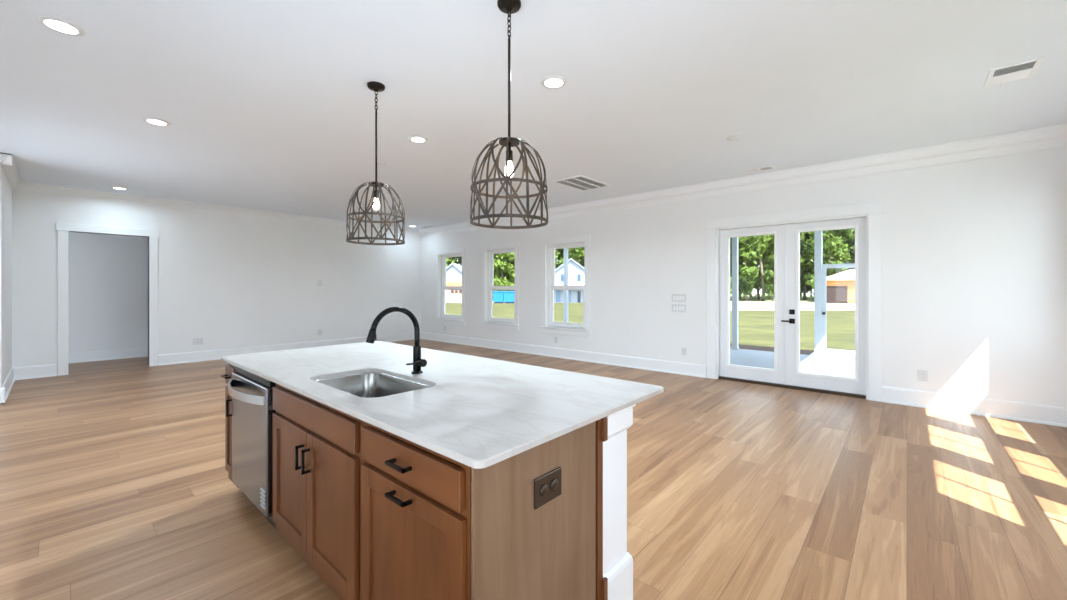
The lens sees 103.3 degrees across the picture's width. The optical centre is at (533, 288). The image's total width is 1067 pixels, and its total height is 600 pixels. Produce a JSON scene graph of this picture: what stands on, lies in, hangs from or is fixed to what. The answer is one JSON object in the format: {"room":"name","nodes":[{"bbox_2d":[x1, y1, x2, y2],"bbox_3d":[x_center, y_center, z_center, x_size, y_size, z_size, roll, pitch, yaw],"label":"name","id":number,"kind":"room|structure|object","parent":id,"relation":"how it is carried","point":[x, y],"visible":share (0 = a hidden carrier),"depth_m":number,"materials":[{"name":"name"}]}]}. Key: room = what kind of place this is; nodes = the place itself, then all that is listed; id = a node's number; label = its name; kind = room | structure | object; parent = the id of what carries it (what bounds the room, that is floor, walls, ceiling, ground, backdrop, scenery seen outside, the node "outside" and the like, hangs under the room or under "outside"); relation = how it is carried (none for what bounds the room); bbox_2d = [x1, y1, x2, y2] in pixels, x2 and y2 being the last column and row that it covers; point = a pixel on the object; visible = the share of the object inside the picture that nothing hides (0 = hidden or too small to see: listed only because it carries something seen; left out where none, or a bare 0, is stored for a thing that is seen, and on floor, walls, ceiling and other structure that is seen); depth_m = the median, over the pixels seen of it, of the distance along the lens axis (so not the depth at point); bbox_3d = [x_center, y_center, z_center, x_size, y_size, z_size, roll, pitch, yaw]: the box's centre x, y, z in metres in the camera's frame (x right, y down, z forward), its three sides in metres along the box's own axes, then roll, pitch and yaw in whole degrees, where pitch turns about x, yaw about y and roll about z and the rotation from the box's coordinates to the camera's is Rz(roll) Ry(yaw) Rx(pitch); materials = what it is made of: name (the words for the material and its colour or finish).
{"room":"open-plan kitchen","nodes":[
{"label":"open-plan kitchen","id":0,"kind":"room"},
{"bbox_2d":[0,164,11,387],"bbox_3d":[-3.763,-0.120,2.138,11.330,2.940,0.915,0,0,41],"label":"wall","id":1,"kind":"structure","parent":0,"point":[5,188],"depth_m":5.43,"materials":[{"name":"paint"}]},
{"bbox_2d":[0,368,14,403],"bbox_3d":[-7.218,1.256,5.314,1.945,0.188,0.795,0,0,41],"label":"baseboard","id":2,"kind":"structure","parent":1,"relation":"attached to","point":[5,389],"depth_m":5.37,"materials":[{"name":"white paint"}]},
{"bbox_2d":[0,152,20,189],"bbox_3d":[-7.179,-1.530,5.317,2.000,0.120,0.850,0,0,41],"label":"trim","id":3,"kind":"structure","parent":1,"relation":"attached to","point":[7,163],"depth_m":5.37,"materials":[{"name":"white paint"}]},
{"bbox_2d":[69,232,147,352],"bbox_3d":[-7.544,-0.120,7.742,1.500,2.940,3.600,0,0,41],"label":"wall","id":4,"kind":"structure","parent":0,"point":[108,274],"depth_m":8.04,"materials":[{"name":"paint"}]},
{"bbox_2d":[69,347,147,362],"bbox_3d":[-7.495,1.256,7.699,1.370,0.188,3.340,0,0,41],"label":"baseboard","id":5,"kind":"structure","parent":4,"relation":"attached to","point":[77,357],"depth_m":8.02,"materials":[{"name":"white paint"}]},
{"bbox_2d":[12,189,420,375],"bbox_3d":[-5.484,-0.120,8.840,0.130,2.940,7.143,0,0,41],"label":"wall","id":6,"kind":"structure","parent":0,"point":[226,280],"depth_m":8.22,"materials":[{"name":"paint"}]},
{"bbox_2d":[56,222,158,375],"bbox_3d":[-7.061,0.158,7.045,0.167,2.385,1.205,0,0,41],"label":"trim","id":7,"kind":"structure","parent":6,"relation":"attached to","point":[63,229],"depth_m":6.78,"materials":[{"name":"white paint"}]},
{"bbox_2d":[193,338,202,344],"bbox_3d":[-6.252,0.975,7.867,0.010,0.120,0.150,0,0,41],"label":"wall outlet","id":8,"kind":"object","parent":6,"relation":"attached to","point":[196,341],"visible":1,"depth_m":7.86,"materials":[{"name":"white plastic"}]},
{"bbox_2d":[14,332,413,379],"bbox_3d":[-5.375,1.256,8.843,0.030,0.188,6.993,0,0,41],"label":"baseboard","id":9,"kind":"structure","parent":6,"relation":"attached to","point":[50,370],"depth_m":8.10,"materials":[{"name":"white paint"}]},
{"bbox_2d":[13,182,418,233],"bbox_3d":[-5.352,-1.535,8.823,0.090,0.110,6.993,0,0,41],"label":"trim","id":10,"kind":"structure","parent":6,"relation":"attached to","point":[28,186],"depth_m":7.61,"materials":[{"name":"white paint"}]},
{"bbox_2d":[0,0,1066,229],"bbox_3d":[-2.245,-1.670,5.590,13.630,0.160,8.098,0,0,41],"label":"ceiling","id":11,"kind":"structure","parent":0,"point":[269,105],"depth_m":3.40,"materials":[{"name":"paint"}]},
{"bbox_2d":[36,15,85,35],"bbox_3d":[-2.848,-1.584,2.546,0.202,0.012,0.202,0,0,41],"label":"recessed light","id":12,"kind":"object","parent":11,"relation":"in","point":[60,25],"visible":1,"depth_m":2.53,"materials":[{"name":"white plastic"}]},
{"bbox_2d":[111,186,127,189],"bbox_3d":[-6.513,-1.584,6.643,0.202,0.012,0.202,0,0,41],"label":"recessed light","id":13,"kind":"object","parent":11,"relation":"in","point":[114,187],"visible":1,"depth_m":6.64,"materials":[{"name":"white"}]},
{"bbox_2d":[142,117,170,125],"bbox_3d":[-3.575,-1.584,4.004,0.202,0.012,0.202,0,0,41],"label":"recessed light","id":14,"kind":"object","parent":11,"relation":"in","point":[155,121],"visible":1,"depth_m":3.98,"materials":[{"name":"white plastic"}]},
{"bbox_2d":[346,81,404,244],"bbox_3d":[-1.229,-0.977,3.297,0.429,1.226,0.431,0,0,41],"label":"pendant light","id":15,"kind":"object","parent":11,"relation":"hanging from","point":[377,87],"visible":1,"depth_m":3.27,"materials":[{"name":"brown metal"}]},
{"bbox_2d":[373,186,378,197],"bbox_3d":[-1.229,-0.760,3.297,0.040,0.100,0.040,0,0,41],"label":"socket","id":16,"kind":"object","parent":15,"relation":"attached to","point":[375,191],"depth_m":3.28,"materials":[{"name":"brown metal"}]},
{"bbox_2d":[377,161,386,164],"bbox_3d":[-1.905,-1.579,5.317,0.120,0.022,0.120,0,0,41],"label":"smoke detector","id":17,"kind":"object","parent":11,"relation":"attached to","point":[379,162],"visible":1,"depth_m":5.28,"materials":[{"name":"white plastic"}]},
{"bbox_2d":[408,136,427,142],"bbox_3d":[-1.223,-1.584,4.473,0.202,0.012,0.202,0,0,41],"label":"recessed light","id":18,"kind":"object","parent":11,"relation":"in","point":[418,139],"visible":1,"depth_m":4.46,"materials":[{"name":"white plastic"}]},
{"bbox_2d":[470,0,547,228],"bbox_3d":[-0.135,-0.977,2.345,0.429,1.226,0.431,0,0,41],"label":"pendant light","id":19,"kind":"object","parent":11,"relation":"hanging from","point":[509,7],"visible":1,"depth_m":2.32,"materials":[{"name":"brown metal"}]},
{"bbox_2d":[508,143,512,161],"bbox_3d":[-0.135,-0.760,2.345,0.040,0.100,0.040,0,0,41],"label":"socket","id":20,"kind":"object","parent":19,"relation":"attached to","point":[510,153],"depth_m":2.33,"materials":[{"name":"brown metal"}]},
{"bbox_2d":[541,75,566,88],"bbox_3d":[0.156,-1.584,3.240,0.202,0.012,0.202,0,0,41],"label":"recessed light","id":21,"kind":"object","parent":11,"relation":"in","point":[553,81],"visible":1,"depth_m":3.23,"materials":[{"name":"white plastic"}]},
{"bbox_2d":[551,175,610,191],"bbox_3d":[0.734,-1.584,6.361,0.530,0.012,0.820,0,0,41],"label":"ceiling vent","id":22,"kind":"object","parent":11,"relation":"in","point":[580,182],"visible":1,"depth_m":6.34,"materials":[{"name":"metal"}]},
{"bbox_2d":[726,135,739,140],"bbox_3d":[2.089,-1.575,4.414,0.130,0.030,0.130,0,0,41],"label":"smoke detector","id":23,"kind":"object","parent":11,"relation":"attached to","point":[731,137],"visible":1,"depth_m":4.38,"materials":[{"name":"white plastic"}]},
{"bbox_2d":[744,166,774,172],"bbox_3d":[3.004,-1.586,5.607,0.330,0.008,0.180,0,0,41],"label":"ceiling vent","id":24,"kind":"object","parent":11,"relation":"in","point":[766,167],"visible":1,"depth_m":5.60,"materials":[{"name":"metal"}]},
{"bbox_2d":[983,57,1043,87],"bbox_3d":[3.515,-1.573,3.102,0.255,0.035,0.355,0,0,41],"label":"ceiling vent","id":25,"kind":"object","parent":11,"relation":"in","point":[1025,69],"visible":1,"depth_m":3.09,"materials":[{"name":"metal"}]},
{"bbox_2d":[0,339,1066,599],"bbox_3d":[-2.228,1.410,5.608,13.630,0.120,7.848,0,0,41],"label":"floor","id":26,"kind":"structure","parent":0,"point":[115,483],"depth_m":2.69,"materials":[{"name":"brown wood"}]},
{"bbox_2d":[221,363,238,487],"bbox_3d":[-1.753,0.903,2.934,0.230,0.894,0.669,0,0,41],"label":"base cabinet","id":27,"kind":"object","parent":26,"relation":"on","point":[229,369],"visible":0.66,"depth_m":2.74,"materials":[{"name":"brown wood"}]},
{"bbox_2d":[228,366,275,527],"bbox_3d":[-1.437,0.907,2.606,0.650,0.885,0.702,0,0,41],"label":"dishwasher","id":28,"kind":"object","parent":26,"relation":"on","point":[252,394],"visible":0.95,"depth_m":2.31,"materials":[{"name":"metal"}]},
{"bbox_2d":[273,384,362,599],"bbox_3d":[-0.805,0.903,2.095,0.943,0.894,0.669,0,0,41],"label":"base cabinet","id":29,"kind":"object","parent":26,"relation":"on","point":[317,460],"visible":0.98,"depth_m":1.79,"materials":[{"name":"brown wood"}]},
{"bbox_2d":[221,341,663,468],"bbox_3d":[-0.720,0.446,2.310,2.530,0.020,1.100,0,0,41],"label":"countertop","id":30,"kind":"structure","parent":29,"relation":"on","point":[476,412],"depth_m":1.73,"materials":[{"name":"white stone"}]},
{"bbox_2d":[312,372,431,421],"bbox_3d":[-0.770,0.560,2.005,0.670,0.208,0.394,0,0,41],"label":"sink","id":31,"kind":"object","parent":30,"relation":"in","point":[366,384],"visible":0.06,"depth_m":2.24,"materials":[{"name":"metal"}]},
{"bbox_2d":[366,306,426,373],"bbox_3d":[-0.673,0.261,2.088,0.092,0.349,0.305,0,0,41],"label":"faucet","id":32,"kind":"object","parent":30,"relation":"on","point":[417,363],"visible":1,"depth_m":2.15,"materials":[{"name":"black metal"}]},
{"bbox_2d":[361,416,607,599],"bbox_3d":[-0.192,0.903,1.582,0.652,0.894,0.713,0,0,41],"label":"base cabinet","id":33,"kind":"object","parent":26,"relation":"on","point":[416,499],"depth_m":1.35,"materials":[{"name":"brown wood"}]},
{"bbox_2d":[534,467,561,509],"bbox_3d":[0.050,0.650,1.382,0.013,0.095,0.137,0,0,41],"label":"island outlet","id":34,"kind":"object","parent":33,"relation":"attached to","point":[548,486],"visible":1,"depth_m":1.38,"materials":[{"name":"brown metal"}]},
{"bbox_2d":[540,484,548,496],"bbox_3d":[0.035,0.650,1.361,0.005,0.039,0.039,0,0,41],"label":"receptacle","id":35,"kind":"object","parent":34,"relation":"attached to","point":[544,488],"depth_m":1.36,"materials":[{"name":"brown plastic"}]},
{"bbox_2d":[551,479,557,490],"bbox_3d":[0.070,0.650,1.400,0.005,0.039,0.039,0,0,41],"label":"receptacle","id":36,"kind":"object","parent":34,"relation":"attached to","point":[554,482],"depth_m":1.40,"materials":[{"name":"brown plastic"}]},
{"bbox_2d":[603,404,635,599],"bbox_3d":[0.272,0.903,1.786,0.258,0.894,0.228,0,0,41],"label":"island post","id":37,"kind":"object","parent":26,"relation":"on","point":[617,562],"visible":0.2,"depth_m":1.71,"materials":[{"name":"white paint"}]},
{"bbox_2d":[421,147,1066,407],"bbox_3d":[0.378,-0.120,8.549,13.636,2.940,0.190,0,0,41],"label":"wall","id":38,"kind":"structure","parent":0,"point":[974,252],"depth_m":4.88,"materials":[{"name":"paint"}]},
{"bbox_2d":[434,247,464,325],"bbox_3d":[-2.051,-0.060,10.661,1.210,1.890,0.235,0,0,41],"label":"window","id":39,"kind":"structure","parent":38,"relation":"in","point":[448,319],"depth_m":10.80,"materials":[{"name":"white paint"}]},
{"bbox_2d":[480,242,518,329],"bbox_3d":[-0.710,-0.060,9.475,1.210,1.890,0.235,0,0,41],"label":"window","id":40,"kind":"structure","parent":38,"relation":"in","point":[514,322],"depth_m":9.53,"materials":[{"name":"white paint"}]},
{"bbox_2d":[540,235,590,336],"bbox_3d":[0.657,-0.060,8.265,1.210,1.890,0.235,0,0,41],"label":"window","id":41,"kind":"structure","parent":38,"relation":"in","point":[585,239],"depth_m":8.33,"materials":[{"name":"white paint"}]},
{"bbox_2d":[672,294,685,301],"bbox_3d":[2.312,0.143,6.704,0.211,0.114,0.010,0,0,41],"label":"switch plate","id":42,"kind":"object","parent":38,"relation":"attached to","point":[675,297],"visible":1,"depth_m":6.70,"materials":[{"name":"white plastic"}]},
{"bbox_2d":[672,304,685,311],"bbox_3d":[2.312,0.302,6.704,0.211,0.117,0.010,0,0,41],"label":"switch plate","id":43,"kind":"object","parent":38,"relation":"attached to","point":[675,307],"visible":1,"depth_m":6.70,"materials":[{"name":"white plastic"}]},
{"bbox_2d":[682,348,686,354],"bbox_3d":[2.373,0.985,6.651,0.078,0.120,0.010,0,0,41],"label":"wall outlet","id":44,"kind":"object","parent":38,"relation":"attached to","point":[684,350],"visible":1,"depth_m":6.64,"materials":[{"name":"white plastic"}]},
{"bbox_2d":[418,124,1066,237],"bbox_3d":[1.060,-1.490,7.735,11.136,0.200,0.125,0,0,41],"label":"trim","id":45,"kind":"structure","parent":38,"relation":"attached to","point":[1051,137],"depth_m":5.37,"materials":[{"name":"white paint"}]},
{"bbox_2d":[420,332,1066,426],"bbox_3d":[1.091,1.256,7.771,11.136,0.188,0.030,0,0,41],"label":"baseboard","id":46,"kind":"structure","parent":38,"relation":"attached to","point":[1011,410],"depth_m":4.96,"materials":[{"name":"white paint"}]},
{"bbox_2d":[720,225,783,383],"bbox_3d":[3.148,0.214,6.110,0.858,2.200,0.069,0,0,41],"label":"door","id":47,"kind":"structure","parent":38,"relation":"in","point":[776,375],"depth_m":6.06,"materials":[{"name":"paint"}]},
{"bbox_2d":[718,376,865,398],"bbox_3d":[3.480,1.335,5.818,1.749,0.030,0.150,0,0,41],"label":"threshold","id":48,"kind":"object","parent":38,"relation":"attached to","point":[720,377],"depth_m":5.69,"materials":[{"name":"brown metal"}]},
{"bbox_2d":[706,201,883,401],"bbox_3d":[3.464,0.151,5.800,2.083,2.397,0.218,0,0,41],"label":"trim","id":49,"kind":"structure","parent":38,"relation":"attached to","point":[873,211],"depth_m":5.29,"materials":[{"name":"white paint"}]},
{"bbox_2d":[781,217,865,394],"bbox_3d":[3.775,0.214,5.524,0.913,2.200,0.117,0,0,41],"label":"door","id":50,"kind":"structure","parent":38,"relation":"in","point":[793,376],"depth_m":5.55,"materials":[{"name":"paint"}]},
{"bbox_2d":[918,370,927,381],"bbox_3d":[4.443,0.990,4.819,0.085,0.125,0.010,0,0,41],"label":"wall outlet","id":51,"kind":"object","parent":38,"relation":"attached to","point":[922,374],"visible":1,"depth_m":4.81,"materials":[{"name":"white plastic"}]},
{"label":"outside","id":52,"kind":"structure","parent":0,"visible":0},
{"bbox_2d":[492,294,813,301],"bbox_3d":[18.152,1.755,50.700,280.000,0.050,220.000,0,0,41],"label":"ground","id":53,"kind":"structure","parent":52,"point":[753,298],"depth_m":69.54,"materials":[{"name":"green plant"}]},
{"bbox_2d":[446,257,458,267],"bbox_3d":[-15.305,-7.968,62.072,7.715,19.461,7.373,0,0,-41],"label":"broadleaf tree","id":54,"kind":"object","parent":53,"relation":"on","point":[447,259],"visible":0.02,"depth_m":61.35,"materials":[{"name":"green plant"}]},
{"bbox_2d":[446,263,461,301],"bbox_3d":[-10.301,-0.820,58.000,4.539,5.079,8.700,0,0,0],"label":"house","id":55,"kind":"structure","parent":53,"relation":"on","point":[453,271],"depth_m":53.99,"materials":[{"name":"white"}]},
{"bbox_2d":[451,257,461,265],"bbox_3d":[-11.797,-5.841,67.949,5.780,15.178,5.113,0,0,31],"label":"broadleaf tree","id":56,"kind":"object","parent":53,"relation":"on","point":[459,259],"visible":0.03,"depth_m":67.99,"materials":[{"name":"green plant"}]},
{"bbox_2d":[492,278,504,298],"bbox_3d":[-6.184,-0.203,57.494,4.287,3.898,4.485,0,0,-39],"label":"bush","id":57,"kind":"object","parent":53,"relation":"on","point":[496,282],"visible":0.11,"depth_m":57.71,"materials":[{"name":"green plant"}]},
{"bbox_2d":[494,252,514,284],"bbox_3d":[-4.354,-5.169,60.987,5.855,13.845,5.595,0,0,-15],"label":"broadleaf tree","id":58,"kind":"object","parent":53,"relation":"on","point":[506,267],"visible":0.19,"depth_m":60.03,"materials":[{"name":"green plant"}]},
{"bbox_2d":[494,254,514,290],"bbox_3d":[-5.271,-6.206,66.140,7.062,15.926,6.749,0,0,39],"label":"broadleaf tree","id":59,"kind":"object","parent":53,"relation":"on","point":[512,262],"visible":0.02,"depth_m":63.88,"materials":[{"name":"green plant"}]},
{"bbox_2d":[500,280,514,290],"bbox_3d":[-3.050,0.216,58.242,3.721,3.054,3.556,0,0,28],"label":"bush","id":60,"kind":"object","parent":53,"relation":"on","point":[509,283],"visible":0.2,"depth_m":57.90,"materials":[{"name":"green plant"}]},
{"bbox_2d":[508,250,562,279],"bbox_3d":[0.354,-6.688,59.745,6.772,16.893,7.086,0,0,-44],"label":"broadleaf tree","id":61,"kind":"object","parent":53,"relation":"on","point":[512,273],"visible":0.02,"depth_m":59.99,"materials":[{"name":"green plant"}]},
{"bbox_2d":[555,247,582,268],"bbox_3d":[5.932,-6.484,65.845,7.030,16.468,6.360,0,0,34],"label":"broadleaf tree","id":62,"kind":"object","parent":53,"relation":"on","point":[561,251],"visible":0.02,"depth_m":66.14,"materials":[{"name":"green plant"}]},
{"bbox_2d":[556,247,583,267],"bbox_3d":[6.116,-6.260,60.729,5.920,16.019,6.544,0,0,14],"label":"broadleaf tree","id":63,"kind":"object","parent":53,"relation":"on","point":[576,254],"visible":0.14,"depth_m":59.76,"materials":[{"name":"green plant"}]},
{"bbox_2d":[730,276,731,300],"bbox_3d":[26.910,-0.153,58.060,2.707,3.798,3.385,0,0,-31],"label":"bush","id":64,"kind":"object","parent":53,"relation":"on","point":[730,276],"visible":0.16,"depth_m":57.38,"materials":[{"name":"green plant"}]},
{"bbox_2d":[730,236,759,299],"bbox_3d":[32.020,-6.407,65.493,6.694,16.314,7.231,0,0,3],"label":"broadleaf tree","id":65,"kind":"object","parent":53,"relation":"on","point":[741,259],"visible":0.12,"depth_m":64.34,"materials":[{"name":"green plant"}]},
{"bbox_2d":[738,279,753,300],"bbox_3d":[29.928,0.154,59.191,2.205,3.179,2.758,0,0,-27],"label":"bush","id":66,"kind":"object","parent":53,"relation":"on","point":[747,288],"visible":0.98,"depth_m":58.95,"materials":[{"name":"green plant"}]},
{"bbox_2d":[745,238,761,298],"bbox_3d":[38.891,-6.769,72.729,6.578,17.036,6.719,0,0,-30],"label":"broadleaf tree","id":67,"kind":"object","parent":53,"relation":"on","point":[757,259],"visible":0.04,"depth_m":72.05,"materials":[{"name":"green plant"}]},
{"bbox_2d":[738,234,773,300],"bbox_3d":[32.525,-6.258,59.531,6.973,16.031,7.296,0,0,29],"label":"broadleaf tree","id":68,"kind":"object","parent":53,"relation":"on","point":[753,249],"visible":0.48,"depth_m":58.64,"materials":[{"name":"green plant"}]},
{"bbox_2d":[762,280,773,301],"bbox_3d":[32.954,0.236,58.210,2.788,3.013,2.230,0,0,2],"label":"bush","id":69,"kind":"object","parent":53,"relation":"on","point":[769,289],"visible":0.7,"depth_m":58.06,"materials":[{"name":"green plant"}]},
{"bbox_2d":[755,232,804,287],"bbox_3d":[38.038,-7.150,65.851,7.312,17.804,7.898,0,0,7],"label":"broadleaf tree","id":70,"kind":"object","parent":53,"relation":"on","point":[802,259],"visible":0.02,"depth_m":63.62,"materials":[{"name":"green plant"}]},
{"bbox_2d":[800,232,813,299],"bbox_3d":[42.802,-7.002,67.116,6.685,17.505,6.545,0,0,30],"label":"broadleaf tree","id":71,"kind":"object","parent":53,"relation":"on","point":[804,245],"visible":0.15,"depth_m":66.26,"materials":[{"name":"green plant"}]},
{"bbox_2d":[805,279,813,293],"bbox_3d":[39.042,0.148,57.747,2.708,3.191,2.166,0,0,-1],"label":"bush","id":72,"kind":"object","parent":53,"relation":"on","point":[811,282],"visible":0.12,"depth_m":57.99,"materials":[{"name":"green plant"}]},
{"bbox_2d":[806,230,830,288],"bbox_3d":[49.226,-6.118,73.636,5.992,15.732,5.866,0,0,-12],"label":"broadleaf tree","id":73,"kind":"object","parent":53,"relation":"on","point":[824,256],"visible":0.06,"depth_m":72.40,"materials":[{"name":"green plant"}]},
{"bbox_2d":[803,229,852,284],"bbox_3d":[42.789,-4.937,60.514,6.093,13.379,5.822,0,0,-9],"label":"broadleaf tree","id":74,"kind":"object","parent":53,"relation":"on","point":[834,243],"visible":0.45,"depth_m":59.89,"materials":[{"name":"green plant"}]},
{"bbox_2d":[823,232,837,274],"bbox_3d":[55.549,-6.468,79.039,8.299,16.451,7.809,0,0,-22],"label":"broadleaf tree","id":75,"kind":"object","parent":53,"relation":"on","point":[827,257],"visible":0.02,"depth_m":77.39,"materials":[{"name":"green plant"}]},
{"bbox_2d":[834,228,854,270],"bbox_3d":[47.471,-7.933,60.850,8.541,19.391,8.037,0,0,28],"label":"broadleaf tree","id":76,"kind":"object","parent":53,"relation":"on","point":[849,234],"visible":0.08,"depth_m":60.18,"materials":[{"name":"green plant"}]},
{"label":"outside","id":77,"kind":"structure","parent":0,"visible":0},
{"bbox_2d":[446,303,854,350],"bbox_3d":[-19.466,1.695,21.452,144.812,0.050,122.611,0,0,41],"label":"lawn","id":78,"kind":"structure","parent":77,"point":[755,327],"depth_m":20.43,"materials":[{"name":"green plant"}]},
{"bbox_2d":[730,344,813,354],"bbox_3d":[3.901,1.585,11.978,6.770,0.210,1.148,0,0,41],"label":"planting bed","id":79,"kind":"object","parent":78,"relation":"on","point":[748,347],"depth_m":10.50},
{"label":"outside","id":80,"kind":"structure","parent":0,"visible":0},
{"bbox_2d":[730,348,854,377],"bbox_3d":[3.552,1.550,9.674,9.300,0.200,5.702,0,0,41],"label":"floor","id":81,"kind":"structure","parent":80,"point":[835,366],"depth_m":8.44,"materials":[{"name":"concrete"}]},
{"bbox_2d":[564,248,567,321],"bbox_3d":[1.050,0.070,13.638,0.134,2.760,0.134,0,0,41],"label":"porch post","id":82,"kind":"object","parent":81,"relation":"on","point":[565,249],"visible":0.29,"depth_m":13.60,"materials":[{"name":"paint"}]},
{"bbox_2d":[731,237,738,348],"bbox_3d":[4.892,0.070,10.239,0.144,2.760,0.144,0,0,41],"label":"porch post","id":83,"kind":"object","parent":81,"relation":"on","point":[735,239],"visible":0.77,"depth_m":10.19,"materials":[{"name":"paint"}]},
{"bbox_2d":[814,231,822,356],"bbox_3d":[6.158,0.070,9.119,0.154,2.760,0.154,0,0,41],"label":"porch post","id":84,"kind":"object","parent":81,"relation":"on","point":[818,235],"visible":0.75,"depth_m":9.08,"materials":[{"name":"paint"}]},
{"bbox_2d":[822,263,854,358],"bbox_3d":[6.546,0.455,8.729,0.962,1.970,0.110,0,0,41],"label":"screen door","id":85,"kind":"structure","parent":81,"relation":"on","point":[849,265],"depth_m":9.02,"materials":[{"name":"paint"}]},
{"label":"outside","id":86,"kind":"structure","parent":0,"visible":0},
{"bbox_2d":[446,302,854,309],"bbox_3d":[-10.000,1.699,44.500,150.052,0.050,136.498,0,0,41],"label":"road","id":87,"kind":"structure","parent":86,"point":[741,305],"depth_m":40.37,"materials":[{"name":"grey concrete"}]},
{"bbox_2d":[493,291,503,302],"bbox_3d":[-4.176,0.965,51.060,1.226,1.409,2.280,0,0,0],"label":"container","id":88,"kind":"object","parent":87,"relation":"on","point":[498,296],"visible":0.97,"depth_m":50.00,"materials":[{"name":"blue metal"}]},
{"bbox_2d":[504,291,513,302],"bbox_3d":[-2.713,0.965,51.060,1.617,1.409,2.280,0,0,0],"label":"container","id":89,"kind":"object","parent":87,"relation":"on","point":[508,295],"visible":0.65,"depth_m":50.00,"materials":[{"name":"blue metal"}]},
{"bbox_2d":[554,258,583,302],"bbox_3d":[4.590,-1.038,55.375,4.951,5.515,9.950,0,0,0],"label":"house","id":90,"kind":"structure","parent":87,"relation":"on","point":[575,270],"depth_m":51.99,"materials":[{"name":"white"}]},
{"bbox_2d":[826,269,854,303],"bbox_3d":[39.679,-0.361,52.153,6.775,4.162,10.000,0,0,36],"label":"house","id":91,"kind":"structure","parent":87,"relation":"on","point":[840,287],"depth_m":49.37,"materials":[{"name":"paint"}]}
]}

